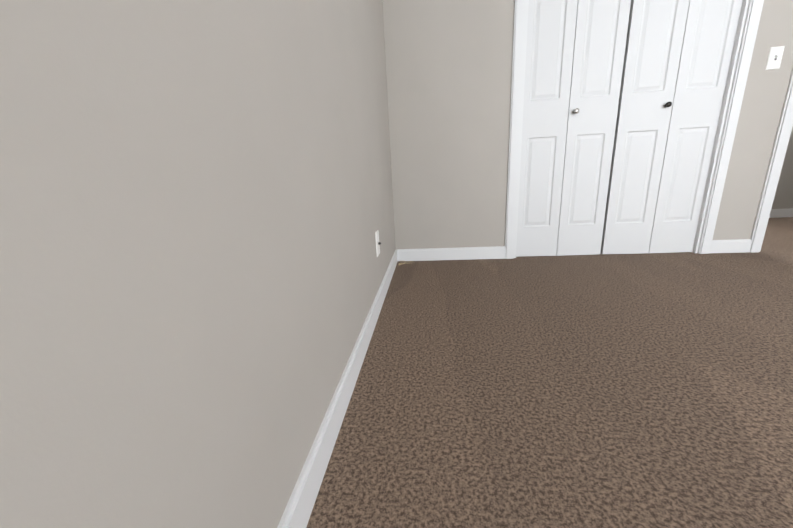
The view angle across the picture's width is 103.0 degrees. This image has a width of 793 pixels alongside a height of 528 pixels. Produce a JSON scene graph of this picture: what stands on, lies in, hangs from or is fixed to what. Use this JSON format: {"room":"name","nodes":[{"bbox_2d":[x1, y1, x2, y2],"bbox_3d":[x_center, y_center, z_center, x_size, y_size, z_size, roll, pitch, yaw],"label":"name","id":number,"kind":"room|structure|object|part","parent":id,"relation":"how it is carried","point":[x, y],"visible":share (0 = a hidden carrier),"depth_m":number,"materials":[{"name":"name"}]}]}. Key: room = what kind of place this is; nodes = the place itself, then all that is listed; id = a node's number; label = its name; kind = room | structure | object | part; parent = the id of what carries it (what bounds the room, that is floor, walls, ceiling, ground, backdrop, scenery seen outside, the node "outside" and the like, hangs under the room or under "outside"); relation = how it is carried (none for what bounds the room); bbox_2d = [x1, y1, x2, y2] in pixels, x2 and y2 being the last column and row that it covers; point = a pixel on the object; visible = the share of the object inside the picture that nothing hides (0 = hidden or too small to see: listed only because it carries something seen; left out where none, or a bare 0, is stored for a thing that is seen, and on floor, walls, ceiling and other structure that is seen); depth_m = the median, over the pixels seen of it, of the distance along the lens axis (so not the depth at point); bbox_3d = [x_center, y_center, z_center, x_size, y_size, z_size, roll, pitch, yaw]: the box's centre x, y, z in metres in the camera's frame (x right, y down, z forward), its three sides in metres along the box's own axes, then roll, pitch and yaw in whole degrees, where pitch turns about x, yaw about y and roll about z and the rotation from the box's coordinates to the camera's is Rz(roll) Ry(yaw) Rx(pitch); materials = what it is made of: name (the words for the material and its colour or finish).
{"room":"empty bedroom","nodes":[
{"label":"empty bedroom","id":0,"kind":"room"},
{"bbox_2d":[0,0,395,527],"bbox_3d":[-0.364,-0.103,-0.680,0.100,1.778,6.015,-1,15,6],"label":"wall","id":1,"kind":"structure","parent":0,"point":[196,206],"depth_m":0.31,"materials":[{"name":"beige paint"}]},
{"bbox_2d":[277,249,400,527],"bbox_3d":[-0.266,0.710,-0.464,0.011,0.088,5.815,-1,15,6],"label":"baseboard","id":2,"kind":"structure","parent":1,"relation":"attached to","point":[299,506],"depth_m":0.71,"materials":[{"name":"white wood"}]},
{"bbox_2d":[375,230,380,256],"bbox_3d":[-0.082,-0.097,1.485,0.018,0.115,0.070,-1,15,6],"label":"outlet","id":3,"kind":"object","parent":1,"relation":"attached to","point":[378,243],"visible":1,"depth_m":1.47,"materials":[{"name":"white plastic"}]},
{"bbox_2d":[306,217,792,527],"bbox_3d":[2.416,0.205,1.189,5.232,0.080,9.950,-1,15,6],"label":"floor","id":4,"kind":"structure","parent":0,"point":[645,390],"depth_m":0.85,"materials":[{"name":"carpet"}]},
{"bbox_2d":[382,0,792,249],"bbox_3d":[1.534,-1.270,1.896,3.406,2.480,0.100,-1,15,6],"label":"wall","id":5,"kind":"structure","parent":0,"point":[449,70],"depth_m":2.01,"materials":[{"name":"beige paint"}]},
{"bbox_2d":[401,246,504,260],"bbox_3d":[0.397,-0.073,2.280,0.749,0.088,0.011,-1,15,6],"label":"baseboard","id":6,"kind":"structure","parent":5,"relation":"attached to","point":[498,252],"depth_m":2.27,"materials":[{"name":"white wood"}]},
{"bbox_2d":[516,0,742,256],"bbox_3d":[1.385,-1.042,1.943,1.198,2.024,0.069,-1,15,6],"label":"bifold closet door","id":7,"kind":"structure","parent":5,"relation":"in","point":[667,62],"depth_m":1.98,"materials":[{"name":"white wood"}]},
{"bbox_3d":[1.388,-0.963,1.945,0.563,0.032,0.032,-1,15,6],"label":"knob","id":8,"kind":"part","parent":7,"relation":"part of","materials":[{"name":"grey metal"}]},
{"bbox_2d":[505,0,763,258],"bbox_3d":[1.385,-1.097,1.950,1.333,2.135,0.117,-1,15,6],"label":"trim","id":9,"kind":"structure","parent":5,"relation":"attached to","point":[746,33],"depth_m":1.95,"materials":[{"name":"white wood"}]},
{"bbox_2d":[749,68,792,252],"bbox_3d":[2.720,-1.133,1.821,0.881,2.135,0.134,-1,15,6],"label":"door frame","id":10,"kind":"structure","parent":5,"relation":"attached to","point":[781,141],"depth_m":1.95,"materials":[{"name":"white wood"}]},
{"bbox_2d":[765,46,784,69],"bbox_3d":[2.168,-1.178,1.800,0.070,0.115,0.016,-1,15,6],"label":"light switch","id":11,"kind":"object","parent":5,"relation":"attached to","point":[774,57],"visible":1,"depth_m":1.80,"materials":[{"name":"white plastic"}]},
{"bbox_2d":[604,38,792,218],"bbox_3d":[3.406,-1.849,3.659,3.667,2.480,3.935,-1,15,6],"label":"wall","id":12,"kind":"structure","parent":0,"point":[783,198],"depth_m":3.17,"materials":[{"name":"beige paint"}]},
{"bbox_2d":[769,208,792,217],"bbox_3d":[4.309,-0.532,3.207,1.642,0.088,0.011,-1,15,6],"label":"baseboard","id":13,"kind":"structure","parent":12,"relation":"attached to","point":[775,213],"depth_m":3.24,"materials":[{"name":"white wood"}]}
]}

